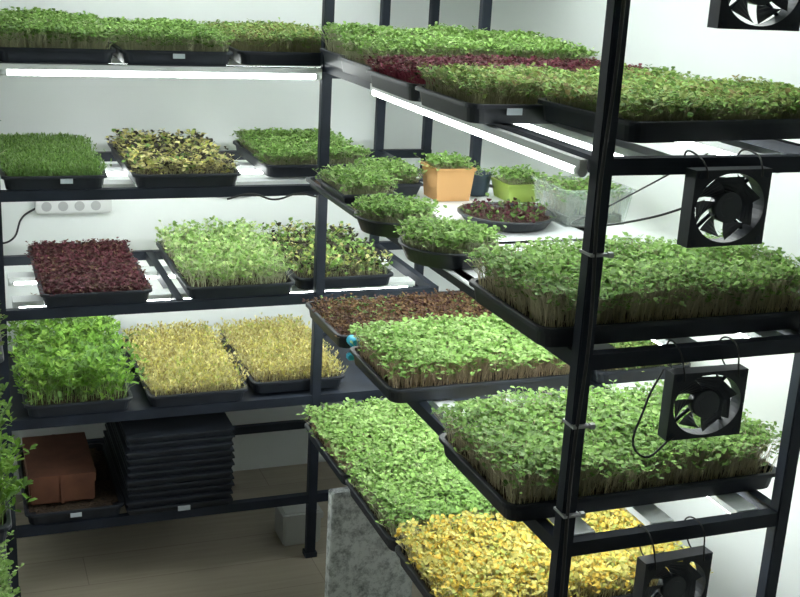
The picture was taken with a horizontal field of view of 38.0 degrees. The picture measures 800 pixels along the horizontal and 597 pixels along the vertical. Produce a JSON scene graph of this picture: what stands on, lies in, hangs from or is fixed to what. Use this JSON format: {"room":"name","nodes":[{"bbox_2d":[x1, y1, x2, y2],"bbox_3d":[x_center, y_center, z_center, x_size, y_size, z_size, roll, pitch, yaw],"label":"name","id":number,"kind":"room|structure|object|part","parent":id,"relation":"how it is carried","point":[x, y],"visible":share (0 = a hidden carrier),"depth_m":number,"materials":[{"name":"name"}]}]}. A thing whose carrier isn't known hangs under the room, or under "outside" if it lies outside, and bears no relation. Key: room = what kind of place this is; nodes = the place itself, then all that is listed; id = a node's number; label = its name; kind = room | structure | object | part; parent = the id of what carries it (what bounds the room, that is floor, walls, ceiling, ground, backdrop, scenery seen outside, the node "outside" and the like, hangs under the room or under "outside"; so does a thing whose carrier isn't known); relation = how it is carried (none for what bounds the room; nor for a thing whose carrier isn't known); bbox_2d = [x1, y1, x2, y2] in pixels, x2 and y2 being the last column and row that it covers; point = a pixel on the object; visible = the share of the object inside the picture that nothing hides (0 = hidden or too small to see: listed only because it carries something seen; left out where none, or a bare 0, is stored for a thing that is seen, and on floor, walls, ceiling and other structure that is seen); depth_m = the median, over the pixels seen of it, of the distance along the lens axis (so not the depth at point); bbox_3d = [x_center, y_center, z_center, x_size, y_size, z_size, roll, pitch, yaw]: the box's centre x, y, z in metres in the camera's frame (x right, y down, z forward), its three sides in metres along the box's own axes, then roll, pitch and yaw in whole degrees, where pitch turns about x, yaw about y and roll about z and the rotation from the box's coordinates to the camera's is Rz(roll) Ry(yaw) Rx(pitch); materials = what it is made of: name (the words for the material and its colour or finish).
{"room":"indoor microgreens farm","nodes":[
{"label":"indoor microgreens farm","id":0,"kind":"room"},
{"bbox_2d":[5,462,422,596],"bbox_3d":[-0.107,1.218,1.772,2.380,0.100,4.380,-3,18,-21],"label":"floor","id":1,"kind":"structure","parent":0,"point":[234,554],"depth_m":3.20,"materials":[{"name":"concrete"}]},
{"bbox_2d":[0,0,439,596],"bbox_3d":[-0.430,-0.293,3.135,1.305,1.980,0.533,-3,18,-21],"label":"metal shelving rack","id":2,"kind":"object","parent":1,"relation":"on","point":[355,384],"visible":0.23,"depth_m":2.99,"materials":[{"name":"black metal"}]},
{"bbox_2d":[7,272,36,285],"bbox_3d":[-0.989,-0.039,3.033,0.069,0.028,0.124,-3,18,-21],"label":"tube light","id":3,"kind":"object","parent":2,"relation":"attached to","point":[19,278],"depth_m":3.05,"materials":[{"name":"white plastic"}]},
{"bbox_2d":[12,295,46,307],"bbox_3d":[-0.912,0.021,2.849,0.078,0.028,0.101,-3,18,-21],"label":"tube light","id":4,"kind":"object","parent":2,"relation":"attached to","point":[27,301],"depth_m":2.86,"materials":[{"name":"white plastic"}]},
{"bbox_2d":[0,6,107,26],"bbox_3d":[-0.908,-0.684,2.943,0.312,0.096,0.290,-3,18,-21],"label":"tray","id":5,"kind":"object","parent":2,"relation":"on","point":[35,13],"visible":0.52,"depth_m":2.91,"materials":[{"name":"green plant"}]},
{"bbox_2d":[0,132,111,189],"bbox_3d":[-0.885,-0.353,2.919,0.287,0.063,0.535,-3,18,-21],"label":"tray","id":6,"kind":"object","parent":2,"relation":"on","point":[32,162],"visible":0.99,"depth_m":2.75,"materials":[{"name":"green plant"}]},
{"bbox_2d":[0,16,118,63],"bbox_3d":[-0.817,-0.607,2.715,0.313,0.089,0.285,-3,18,-21],"label":"tray","id":7,"kind":"object","parent":2,"relation":"on","point":[35,41],"visible":1,"depth_m":2.64,"materials":[{"name":"green plant"}]},
{"bbox_2d":[16,443,123,524],"bbox_3d":[-0.897,0.497,3.139,0.247,0.033,0.414,-3,18,-21],"label":"seedling tray","id":8,"kind":"object","parent":2,"relation":"on","point":[108,500],"visible":0.57,"depth_m":3.01,"materials":[{"name":"black plastic"}]},
{"bbox_2d":[22,432,95,504],"bbox_3d":[-0.911,0.451,3.093,0.166,0.078,0.268,-3,18,-21],"label":"cardboard box","id":9,"kind":"object","parent":8,"relation":"on","point":[61,468],"visible":0.91,"depth_m":3.01,"materials":[{"name":"brown cardboard"}]},
{"bbox_2d":[7,315,148,417],"bbox_3d":[-0.872,0.143,3.088,0.368,0.157,0.598,-3,18,-21],"label":"tray","id":10,"kind":"object","parent":2,"relation":"on","point":[75,369],"visible":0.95,"depth_m":2.94,"materials":[{"name":"green plant"}]},
{"bbox_2d":[24,237,152,306],"bbox_3d":[-0.822,-0.077,3.031,0.305,0.053,0.529,-3,18,-21],"label":"tray","id":11,"kind":"object","parent":2,"relation":"on","point":[93,272],"visible":1,"depth_m":2.95,"materials":[{"name":"plant"}]},
{"bbox_2d":[101,164,126,175],"bbox_3d":[-0.743,-0.320,3.012,0.049,0.028,0.155,-3,18,-21],"label":"tube light","id":12,"kind":"object","parent":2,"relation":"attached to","point":[115,170],"depth_m":3.06,"materials":[{"name":"white plastic"}]},
{"bbox_2d":[110,57,123,63],"bbox_3d":[-0.695,-0.562,2.811,0.031,0.028,0.147,-3,18,-21],"label":"tube light","id":13,"kind":"object","parent":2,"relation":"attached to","point":[115,60],"depth_m":2.85,"materials":[{"name":"white plastic"}]},
{"bbox_2d":[103,180,135,187],"bbox_3d":[-0.692,-0.267,2.845,0.077,0.028,0.089,-3,18,-21],"label":"tube light","id":14,"kind":"object","parent":2,"relation":"attached to","point":[107,183],"depth_m":2.85,"materials":[{"name":"white plastic"}]},
{"bbox_2d":[141,266,156,278],"bbox_3d":[-0.677,-0.057,3.152,0.038,0.028,0.120,-3,18,-21],"label":"tube light","id":15,"kind":"object","parent":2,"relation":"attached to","point":[151,272],"depth_m":3.17,"materials":[{"name":"white plastic"}]},
{"bbox_2d":[148,288,170,300],"bbox_3d":[-0.616,0.004,2.960,0.064,0.028,0.101,-3,18,-21],"label":"tube light","id":16,"kind":"object","parent":2,"relation":"attached to","point":[156,294],"depth_m":2.97,"materials":[{"name":"white plastic"}]},
{"bbox_2d":[0,63,321,79],"bbox_3d":[-0.541,-0.529,2.710,0.745,0.027,0.018,-3,18,-21],"label":"tube light","id":17,"kind":"object","parent":2,"relation":"attached to","point":[6,69],"visible":1,"depth_m":2.69,"materials":[{"name":"white plastic"}]},
{"bbox_2d":[96,16,234,65],"bbox_3d":[-0.603,-0.661,2.933,0.332,0.089,0.545,-3,18,-21],"label":"tray","id":18,"kind":"object","parent":2,"relation":"on","point":[152,41],"visible":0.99,"depth_m":2.74,"materials":[{"name":"green plant"}]},
{"bbox_2d":[103,412,234,514],"bbox_3d":[-0.654,0.384,3.238,0.284,0.218,0.492,-3,18,-21],"label":"trays","id":19,"kind":"object","parent":2,"relation":"on","point":[166,463],"visible":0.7,"depth_m":3.03,"materials":[{"name":"black plastic"}]},
{"bbox_2d":[178,505,189,510],"bbox_3d":[-0.567,0.550,3.047,0.032,0.013,0.003,-3,18,-21],"label":"paper label","id":20,"kind":"object","parent":19,"relation":"attached to","point":[185,507],"visible":1,"depth_m":3.05,"materials":[{"name":"grey paper"}]},
{"bbox_2d":[163,266,174,277],"bbox_3d":[-0.630,-0.059,3.167,0.015,0.028,0.115,-3,18,-21],"label":"tube light","id":21,"kind":"object","parent":2,"relation":"attached to","point":[167,269],"depth_m":3.19,"materials":[{"name":"white"}]},
{"bbox_2d":[105,128,242,187],"bbox_3d":[-0.598,-0.378,3.027,0.308,0.078,0.543,-3,18,-21],"label":"tray","id":22,"kind":"object","parent":2,"relation":"on","point":[169,161],"visible":1,"depth_m":2.88,"materials":[{"name":"plant"}]},
{"bbox_2d":[118,318,249,406],"bbox_3d":[-0.597,0.165,3.197,0.308,0.082,0.529,-3,18,-21],"label":"tray","id":23,"kind":"object","parent":2,"relation":"on","point":[186,366],"visible":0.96,"depth_m":3.10,"materials":[{"name":"yellow plant"}]},
{"bbox_2d":[177,288,190,298],"bbox_3d":[-0.556,0.001,2.982,0.017,0.028,0.094,-3,18,-21],"label":"tube light","id":24,"kind":"object","parent":2,"relation":"attached to","point":[181,290],"depth_m":2.99,"materials":[{"name":"white plastic"}]},
{"bbox_2d":[154,215,296,298],"bbox_3d":[-0.482,-0.122,3.150,0.328,0.107,0.531,-3,18,-21],"label":"tray","id":25,"kind":"object","parent":2,"relation":"on","point":[221,262],"visible":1,"depth_m":3.02,"materials":[{"name":"green plant"}]},
{"bbox_2d":[234,162,261,173],"bbox_3d":[-0.418,-0.339,3.137,0.058,0.028,0.161,-3,18,-21],"label":"tube light","id":26,"kind":"object","parent":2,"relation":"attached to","point":[242,168],"depth_m":3.18,"materials":[{"name":"white plastic"}]},
{"bbox_2d":[199,17,334,65],"bbox_3d":[-0.340,-0.682,3.056,0.326,0.088,0.526,-3,18,-21],"label":"tray","id":27,"kind":"object","parent":2,"relation":"on","point":[257,42],"visible":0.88,"depth_m":2.87,"materials":[{"name":"green plant"}]},
{"bbox_2d":[236,177,308,184],"bbox_3d":[-0.329,-0.288,2.984,0.204,0.028,0.094,-3,18,-21],"label":"tube light","id":28,"kind":"object","parent":2,"relation":"attached to","point":[239,181],"depth_m":2.99,"materials":[{"name":"white plastic"}]},
{"bbox_2d":[227,193,317,199],"bbox_3d":[-0.315,-0.254,2.882,0.231,0.021,0.010,-3,18,-20],"label":"power cable","id":29,"kind":"object","parent":2,"relation":"attached to","point":[244,194],"visible":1,"depth_m":2.88,"materials":[{"name":"black plastic"}]},
{"bbox_2d":[227,59,319,66],"bbox_3d":[-0.337,-0.583,2.947,0.239,0.028,0.156,-3,18,-21],"label":"tube light","id":30,"kind":"object","parent":2,"relation":"attached to","point":[231,63],"depth_m":2.98,"materials":[{"name":"white plastic"}]},
{"bbox_2d":[213,313,347,392],"bbox_3d":[-0.348,0.145,3.311,0.302,0.082,0.490,-3,18,-21],"label":"tray","id":31,"kind":"object","parent":2,"relation":"on","point":[277,356],"visible":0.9,"depth_m":3.22,"materials":[{"name":"yellow plant"}]},
{"bbox_2d":[229,127,373,176],"bbox_3d":[-0.277,-0.411,3.198,0.331,0.078,0.438,-2,17,-18],"label":"tray","id":32,"kind":"object","parent":2,"relation":"on","point":[276,153],"visible":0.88,"depth_m":3.08,"materials":[{"name":"green plant"}]},
{"bbox_2d":[290,285,312,292],"bbox_3d":[-0.266,-0.012,3.076,0.065,0.028,0.070,-3,18,-21],"label":"tube light","id":33,"kind":"object","parent":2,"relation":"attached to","point":[294,289],"depth_m":3.09,"materials":[{"name":"white plastic"}]},
{"bbox_2d":[258,217,393,289],"bbox_3d":[-0.224,-0.137,3.270,0.318,0.095,0.492,-3,18,-21],"label":"tray","id":34,"kind":"object","parent":2,"relation":"on","point":[348,264],"visible":0.82,"depth_m":3.15,"materials":[{"name":"green plant"}]},
{"bbox_2d":[324,276,414,291],"bbox_3d":[-0.089,-0.026,3.159,0.275,0.028,0.101,-3,18,-21],"label":"tube light","id":35,"kind":"object","parent":2,"relation":"attached to","point":[394,282],"depth_m":3.19,"materials":[{"name":"white plastic"}]},
{"bbox_2d":[274,503,322,545],"bbox_3d":[-0.294,0.638,3.330,0.118,0.100,0.108,-3,18,-21],"label":"storage box","id":36,"kind":"object","parent":1,"relation":"on","point":[289,520],"visible":0.65,"depth_m":3.28,"materials":[{"name":"grey plastic"}]},
{"bbox_2d":[325,487,411,596],"bbox_3d":[-0.074,0.634,2.974,0.230,0.335,0.035,-3,18,-21],"label":"granite slab","id":37,"kind":"object","parent":1,"relation":"on","point":[359,563],"visible":0.56,"depth_m":2.95,"materials":[{"name":"grey stone"}]},
{"bbox_2d":[302,0,799,596],"bbox_3d":[0.232,-0.050,2.442,0.453,1.980,1.372,-3,18,-21],"label":"metal shelving rack","id":38,"kind":"object","parent":1,"relation":"on","point":[772,514],"visible":0.42,"depth_m":1.85,"materials":[{"name":"black metal"}]},
{"bbox_2d":[346,335,359,360],"bbox_3d":[-0.098,0.113,2.638,0.045,0.052,0.040,-3,18,-21],"label":"connector","id":39,"kind":"object","parent":38,"relation":"attached to","point":[349,356],"visible":0.45,"depth_m":2.63,"materials":[{"name":"teal plastic"}]},
{"bbox_2d":[306,176,405,218],"bbox_3d":[-0.090,-0.238,2.720,0.165,0.020,0.410,-3,18,-21],"label":"seedling tray","id":40,"kind":"object","parent":38,"relation":"on","point":[312,181],"visible":0.13,"depth_m":2.70,"materials":[{"name":"black plastic"}]},
{"bbox_2d":[313,163,401,205],"bbox_3d":[-0.096,-0.265,2.692,0.176,0.076,0.243,-5,18,-24],"label":"tub","id":41,"kind":"object","parent":40,"relation":"on","point":[345,183],"visible":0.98,"depth_m":2.64,"materials":[{"name":"black plastic"}]},
{"bbox_2d":[348,155,426,196],"bbox_3d":[-0.033,-0.303,2.842,0.185,0.079,0.222,-3,18,-21],"label":"tub","id":42,"kind":"object","parent":40,"relation":"on","point":[408,185],"visible":0.58,"depth_m":2.79,"materials":[{"name":"black plastic"}]},
{"bbox_2d":[347,192,446,237],"bbox_3d":[-0.009,-0.178,2.441,0.199,0.073,0.194,17,21,38],"label":"bowl","id":43,"kind":"object","parent":38,"relation":"on","point":[376,215],"visible":0.92,"depth_m":2.40,"materials":[{"name":"grey plastic"}]},
{"bbox_2d":[354,209,435,237],"bbox_3d":[-0.011,-0.160,2.445,0.173,0.035,0.173,-3,18,-21],"label":"tub","id":44,"kind":"object","parent":43,"relation":"in","point":[375,223],"depth_m":2.38,"materials":[{"name":"black plastic"}]},
{"bbox_2d":[302,288,494,347],"bbox_3d":[0.055,0.039,2.865,0.547,0.052,0.331,-3,18,-21],"label":"tray","id":45,"kind":"object","parent":38,"relation":"on","point":[334,316],"visible":0.62,"depth_m":2.86,"materials":[{"name":"brown plant"}]},
{"bbox_2d":[296,396,501,485],"bbox_3d":[0.059,0.332,2.910,0.596,0.098,0.391,-3,18,-21],"label":"tray","id":46,"kind":"object","parent":38,"relation":"on","point":[335,435],"visible":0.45,"depth_m":2.83,"materials":[{"name":"green plant"}]},
{"bbox_2d":[314,21,554,68],"bbox_3d":[0.091,-0.616,2.825,0.592,0.106,0.255,-3,18,-21],"label":"tray","id":47,"kind":"object","parent":38,"relation":"on","point":[331,54],"visible":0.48,"depth_m":2.76,"materials":[{"name":"green plant"}]},
{"bbox_2d":[428,399,458,417],"bbox_3d":[0.098,0.237,2.371,0.054,0.028,0.091,-3,18,-21],"label":"tube light","id":48,"kind":"object","parent":38,"relation":"attached to","point":[435,403],"depth_m":2.39,"materials":[{"name":"white plastic"}]},
{"bbox_2d":[393,213,507,269],"bbox_3d":[0.096,-0.113,2.237,0.227,0.077,0.208,-3,18,-21],"label":"microgreens","id":49,"kind":"object","parent":38,"relation":"on","point":[435,242],"visible":0.98,"depth_m":2.18,"materials":[{"name":"green plant"}]},
{"bbox_2d":[348,312,569,402],"bbox_3d":[0.157,0.115,2.527,0.532,0.110,0.358,-3,18,-21],"label":"tray","id":50,"kind":"object","parent":38,"relation":"on","point":[466,357],"visible":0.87,"depth_m":2.45,"materials":[{"name":"green plant"}]},
{"bbox_2d":[331,33,600,81],"bbox_3d":[0.154,-0.544,2.605,0.585,0.101,0.307,-3,18,-21],"label":"tray","id":51,"kind":"object","parent":38,"relation":"on","point":[382,45],"visible":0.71,"depth_m":2.52,"materials":[{"name":"green plant"}]},
{"bbox_2d":[339,445,613,551],"bbox_3d":[0.178,0.427,2.609,0.598,0.098,0.389,-3,18,-21],"label":"tray","id":52,"kind":"object","parent":38,"relation":"on","point":[392,493],"visible":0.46,"depth_m":2.53,"materials":[{"name":"green plant"}]},
{"bbox_2d":[369,83,587,176],"bbox_3d":[0.103,-0.320,2.092,0.016,0.026,0.920,-3,18,-21],"label":"tube light","id":53,"kind":"object","parent":38,"relation":"attached to","point":[577,165],"visible":0.96,"depth_m":1.90,"materials":[{"name":"white plastic"}]},
{"bbox_2d":[356,53,647,101],"bbox_3d":[0.223,-0.451,2.352,0.588,0.075,0.326,-3,18,-21],"label":"tray","id":54,"kind":"object","parent":38,"relation":"on","point":[395,80],"visible":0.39,"depth_m":2.31,"materials":[{"name":"plant"}]},
{"bbox_2d":[405,181,624,289],"bbox_3d":[0.191,-0.158,2.548,0.470,0.003,0.980,-3,18,-21],"label":"shelf board","id":55,"kind":"object","parent":38,"relation":"on","point":[555,229],"visible":0.04,"depth_m":2.53,"materials":[{"name":"white"}]},
{"bbox_2d":[414,150,478,201],"bbox_3d":[0.114,-0.296,2.798,0.149,0.108,0.134,-3,18,-21],"label":"plant pot","id":56,"kind":"object","parent":55,"relation":"on","point":[446,178],"visible":1,"depth_m":2.77,"materials":[{"name":"brown plastic"}]},
{"bbox_2d":[421,161,476,201],"bbox_3d":[0.114,-0.283,2.803,0.103,0.080,0.103,-3,18,-21],"label":"tub","id":57,"kind":"object","parent":56,"relation":"in","point":[442,181],"depth_m":2.76,"materials":[{"name":"orange plastic"}]},
{"bbox_2d":[470,165,499,196],"bbox_3d":[0.192,-0.291,2.857,0.103,0.072,0.083,10,18,23],"label":"plant pot","id":58,"kind":"object","parent":55,"relation":"on","point":[481,180],"visible":0.47,"depth_m":2.84,"materials":[{"name":"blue plastic"}]},
{"bbox_2d":[470,170,491,196],"bbox_3d":[0.187,-0.284,2.865,0.076,0.055,0.076,-3,18,-21],"label":"tub","id":59,"kind":"object","parent":58,"relation":"in","point":[481,180],"depth_m":2.84,"materials":[{"name":"blue plastic"}]},
{"bbox_2d":[457,193,556,231],"bbox_3d":[0.235,-0.191,2.567,0.221,0.052,0.227,-3,18,-21],"label":"dish","id":60,"kind":"object","parent":55,"relation":"on","point":[517,217],"visible":0.99,"depth_m":2.53,"materials":[{"name":"plant"}]},
{"bbox_2d":[490,164,548,201],"bbox_3d":[0.288,-0.283,2.842,0.145,0.077,0.163,-3,18,-21],"label":"tub","id":61,"kind":"object","parent":55,"relation":"on","point":[518,183],"visible":0.96,"depth_m":2.81,"materials":[{"name":"green plastic"}]},
{"bbox_2d":[531,171,631,224],"bbox_3d":[0.414,-0.231,2.649,0.203,0.100,0.191,-3,18,-21],"label":"clear plastic box","id":62,"kind":"object","parent":55,"relation":"on","point":[573,194],"visible":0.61,"depth_m":2.62,"materials":[{"name":"white"}]},
{"bbox_2d":[547,517,554,523],"bbox_3d":[0.253,0.380,1.920,0.013,0.028,0.019,-3,18,-21],"label":"tube light","id":63,"kind":"object","parent":38,"relation":"attached to","point":[552,519],"depth_m":1.93,"materials":[{"name":"white plastic"}]},
{"bbox_2d":[394,507,712,596],"bbox_3d":[0.296,0.516,2.326,0.585,0.102,0.367,-3,18,-21],"label":"tray","id":64,"kind":"object","parent":38,"relation":"on","point":[508,559],"visible":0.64,"depth_m":2.27,"materials":[{"name":"yellow plant"}]},
{"bbox_2d":[516,124,593,150],"bbox_3d":[0.288,-0.249,1.888,0.097,0.028,0.259,-3,18,-21],"label":"tube light","id":65,"kind":"object","parent":38,"relation":"attached to","point":[577,137],"depth_m":1.97,"materials":[{"name":"white plastic"}]},
{"bbox_2d":[410,62,726,123],"bbox_3d":[0.325,-0.380,2.111,0.586,0.086,0.313,-3,18,-21],"label":"tray","id":66,"kind":"object","parent":38,"relation":"on","point":[481,94],"visible":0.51,"depth_m":1.99,"materials":[{"name":"green plant"}]},
{"bbox_2d":[553,506,585,518],"bbox_3d":[0.266,0.335,1.824,0.037,0.008,0.037,-3,18,-21],"label":"tie","id":67,"kind":"object","parent":38,"relation":"attached to","point":[581,514],"visible":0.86,"depth_m":1.81,"materials":[{"name":"grey plastic"}]},
{"bbox_2d":[562,418,595,429],"bbox_3d":[0.274,0.191,1.781,0.037,0.008,0.037,-3,18,-21],"label":"tie","id":68,"kind":"object","parent":38,"relation":"attached to","point":[591,425],"visible":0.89,"depth_m":1.77,"materials":[{"name":"grey plastic"}]},
{"bbox_2d":[574,517,595,535],"bbox_3d":[0.290,0.386,1.905,0.041,0.028,0.055,-3,18,-21],"label":"tube light","id":69,"kind":"object","parent":38,"relation":"attached to","point":[582,526],"depth_m":1.89,"materials":[{"name":"white plastic"}]},
{"bbox_2d":[497,393,673,525],"bbox_3d":[0.213,0.204,2.500,0.044,0.028,1.268,-3,18,-21],"label":"tube light","id":70,"kind":"object","parent":38,"relation":"attached to","point":[650,514],"visible":0.06,"depth_m":1.96,"materials":[{"name":"white plastic"}]},
{"bbox_2d":[560,0,625,596],"bbox_3d":[0.275,0.100,1.736,0.013,1.700,0.006,-3,18,-21],"label":"post","id":71,"kind":"object","parent":38,"relation":"attached to","point":[623,4],"visible":1,"depth_m":1.70,"materials":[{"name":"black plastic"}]},
{"bbox_2d":[579,249,613,257],"bbox_3d":[0.288,-0.067,1.704,0.037,0.008,0.037,-3,18,-21],"label":"tie","id":72,"kind":"object","parent":38,"relation":"attached to","point":[608,254],"visible":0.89,"depth_m":1.69,"materials":[{"name":"grey plastic"}]},
{"bbox_2d":[594,343,614,349],"bbox_3d":[0.090,-0.089,2.358,0.044,0.028,1.268,-3,18,-21],"label":"tube light","id":73,"kind":"object","parent":38,"relation":"attached to","point":[596,346],"visible":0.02,"depth_m":1.80,"materials":[{"name":"white plastic"}]},
{"bbox_2d":[430,379,781,521],"bbox_3d":[0.374,0.255,2.089,0.597,0.116,0.361,-3,18,-21],"label":"tray","id":74,"kind":"object","parent":38,"relation":"on","point":[512,456],"visible":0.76,"depth_m":2.01,"materials":[{"name":"green plant"}]},
{"bbox_2d":[463,229,799,346],"bbox_3d":[0.421,-0.031,1.956,0.601,0.113,0.351,-3,18,-21],"label":"tray","id":75,"kind":"object","parent":38,"relation":"on","point":[666,291],"visible":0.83,"depth_m":1.87,"materials":[{"name":"green plant"}]},
{"bbox_2d":[591,340,690,383],"bbox_3d":[0.496,0.117,2.668,0.274,0.061,0.307,-2,17,-18],"label":"tray","id":76,"kind":"object","parent":38,"relation":"on","point":[652,372],"visible":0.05,"depth_m":2.55,"materials":[{"name":"black plastic"}]},
{"bbox_2d":[614,139,669,155],"bbox_3d":[0.338,-0.220,1.800,0.098,0.028,0.147,-3,18,-21],"label":"tube light","id":77,"kind":"object","parent":38,"relation":"attached to","point":[622,148],"depth_m":1.79,"materials":[{"name":"white plastic"}]},
{"bbox_2d":[566,388,757,513],"bbox_3d":[0.372,0.195,2.560,0.044,0.028,1.268,-3,18,-21],"label":"tube light","id":78,"kind":"object","parent":38,"relation":"attached to","point":[732,502],"visible":0.07,"depth_m":2.02,"materials":[{"name":"white plastic"}]},
{"bbox_2d":[533,74,799,142],"bbox_3d":[0.522,-0.322,1.930,0.565,0.077,0.316,-5,19,-26],"label":"tray","id":79,"kind":"object","parent":38,"relation":"on","point":[666,112],"visible":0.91,"depth_m":1.82,"materials":[{"name":"green plant"}]},
{"bbox_2d":[632,516,712,596],"bbox_3d":[0.441,0.446,1.913,0.130,0.161,0.066,-4,18,-22],"label":"fan","id":80,"kind":"object","parent":38,"relation":"attached to","point":[681,580],"visible":0.91,"depth_m":1.89,"materials":[{"name":"black plastic"}]},
{"bbox_3d":[0.445,0.472,1.906,0.130,0.115,0.025,-4,18,-22],"label":"fan frame","id":81,"kind":"part","parent":80,"relation":"part of","materials":[{"name":"black plastic"}]},
{"bbox_2d":[652,337,696,344],"bbox_3d":[0.230,-0.097,2.410,0.044,0.028,1.268,-3,18,-21],"label":"tube light","id":82,"kind":"object","parent":38,"relation":"attached to","point":[686,339],"visible":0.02,"depth_m":1.86,"materials":[{"name":"white plastic"}]},
{"bbox_2d":[657,336,748,440],"bbox_3d":[0.471,0.139,1.826,0.134,0.150,0.066,-3,18,-19],"label":"fan","id":83,"kind":"object","parent":38,"relation":"attached to","point":[709,400],"visible":0.94,"depth_m":1.81,"materials":[{"name":"black plastic"}]},
{"bbox_2d":[632,369,673,457],"bbox_3d":[0.392,0.180,1.795,0.063,0.135,0.036,-3,18,-21],"label":"cable","id":84,"kind":"object","parent":83,"relation":"attached to","point":[663,370],"visible":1,"depth_m":1.80,"materials":[{"name":"black plastic"}]},
{"bbox_2d":[677,149,772,247],"bbox_3d":[0.478,-0.152,1.735,0.138,0.137,0.065,-4,18,-23],"label":"fan","id":85,"kind":"object","parent":38,"relation":"attached to","point":[732,199],"visible":0.98,"depth_m":1.72,"materials":[{"name":"black plastic"}]},
{"bbox_2d":[569,152,709,227],"bbox_3d":[0.458,-0.212,2.144,0.227,0.119,0.846,8,17,15],"label":"cable","id":86,"kind":"object","parent":85,"relation":"attached to","point":[678,209],"visible":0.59,"depth_m":1.90,"materials":[{"name":"black plastic"}]},
{"bbox_2d":[675,141,784,173],"bbox_3d":[0.367,-0.389,2.371,0.044,0.028,1.268,-3,18,-21],"label":"tube light","id":87,"kind":"object","parent":38,"relation":"attached to","point":[714,147],"visible":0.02,"depth_m":1.91,"materials":[{"name":"white plastic"}]},
{"bbox_2d":[707,0,799,30],"bbox_3d":[0.502,-0.452,1.648,0.140,0.134,0.065,-3,18,-21],"label":"fan","id":88,"kind":"object","parent":38,"relation":"attached to","point":[720,16],"visible":1,"depth_m":1.64,"materials":[{"name":"black plastic"}]},
{"bbox_2d":[737,331,783,337],"bbox_3d":[0.389,-0.106,2.470,0.044,0.028,1.268,-3,18,-21],"label":"tube light","id":89,"kind":"object","parent":38,"relation":"attached to","point":[764,333],"visible":0.02,"depth_m":1.92,"materials":[{"name":"white plastic"}]},
{"bbox_3d":[-1.037,-0.014,2.087,0.488,1.980,0.933,-3,18,-21],"label":"metal shelving rack","id":90,"kind":"object","parent":1,"relation":"on","visible":0},
{"bbox_2d":[0,303,7,362],"bbox_3d":[-0.930,0.066,1.864,0.579,0.078,0.351,-3,18,-21],"label":"tray","id":91,"kind":"object","parent":90,"relation":"on","point":[2,326],"visible":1,"depth_m":1.90,"materials":[{"name":"green plant"}]},
{"bbox_2d":[0,505,13,559],"bbox_3d":[-1.063,0.479,2.299,0.568,0.086,0.341,-3,18,-21],"label":"tray","id":92,"kind":"object","parent":90,"relation":"on","point":[2,545],"visible":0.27,"depth_m":2.30,"materials":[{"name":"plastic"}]},
{"bbox_2d":[0,377,16,449],"bbox_3d":[-1.050,0.230,2.222,0.596,0.138,0.402,-3,18,-21],"label":"tray","id":93,"kind":"object","parent":90,"relation":"on","point":[6,406],"visible":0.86,"depth_m":2.26,"materials":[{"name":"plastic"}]},
{"bbox_2d":[0,551,24,596],"bbox_3d":[-0.944,0.568,2.018,0.583,0.088,0.345,-3,18,-21],"label":"tray","id":94,"kind":"object","parent":90,"relation":"on","point":[6,589],"visible":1,"depth_m":2.15,"materials":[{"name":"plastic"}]},
{"bbox_2d":[0,416,37,542],"bbox_3d":[-0.936,0.321,1.942,0.650,0.135,0.387,-3,18,-21],"label":"tray","id":95,"kind":"object","parent":90,"relation":"on","point":[6,464],"visible":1,"depth_m":1.98,"materials":[{"name":"green plant"}]},
{"bbox_2d":[0,0,479,494],"bbox_3d":[-0.796,-0.565,3.329,2.380,2.350,0.100,-3,18,-21],"label":"wall","id":96,"kind":"structure","parent":0,"point":[92,106],"depth_m":3.41,"materials":[{"name":"white paint"}]},
{"bbox_2d":[35,200,111,213],"bbox_3d":[-0.928,-0.265,3.299,0.210,0.044,0.028,-3,18,-21],"label":"power strip","id":97,"kind":"object","parent":96,"relation":"attached to","point":[80,206],"visible":0.88,"depth_m":3.29,"materials":[{"name":"grey plastic"}]},
{"bbox_2d":[3,208,34,243],"bbox_3d":[-1.104,-0.201,3.238,0.184,0.101,0.017,-5,19,-26],"label":"power cable","id":98,"kind":"object","parent":97,"relation":"attached to","point":[33,209],"visible":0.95,"depth_m":3.25,"materials":[{"name":"black plastic"}]},
{"bbox_2d":[398,234,497,269],"bbox_3d":[0.092,-0.092,2.239,0.194,0.035,0.194,-3,18,-21],"label":"tub","id":99,"kind":"object","parent":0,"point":[422,252],"depth_m":2.17,"materials":[{"name":"grey plastic"}]},
{"bbox_2d":[480,0,799,596],"bbox_3d":[1.023,-0.015,1.823,0.100,2.350,4.180,-3,18,-21],"label":"wall","id":100,"kind":"structure","parent":0,"point":[668,33],"depth_m":2.59,"materials":[{"name":"white paint"}]}
]}

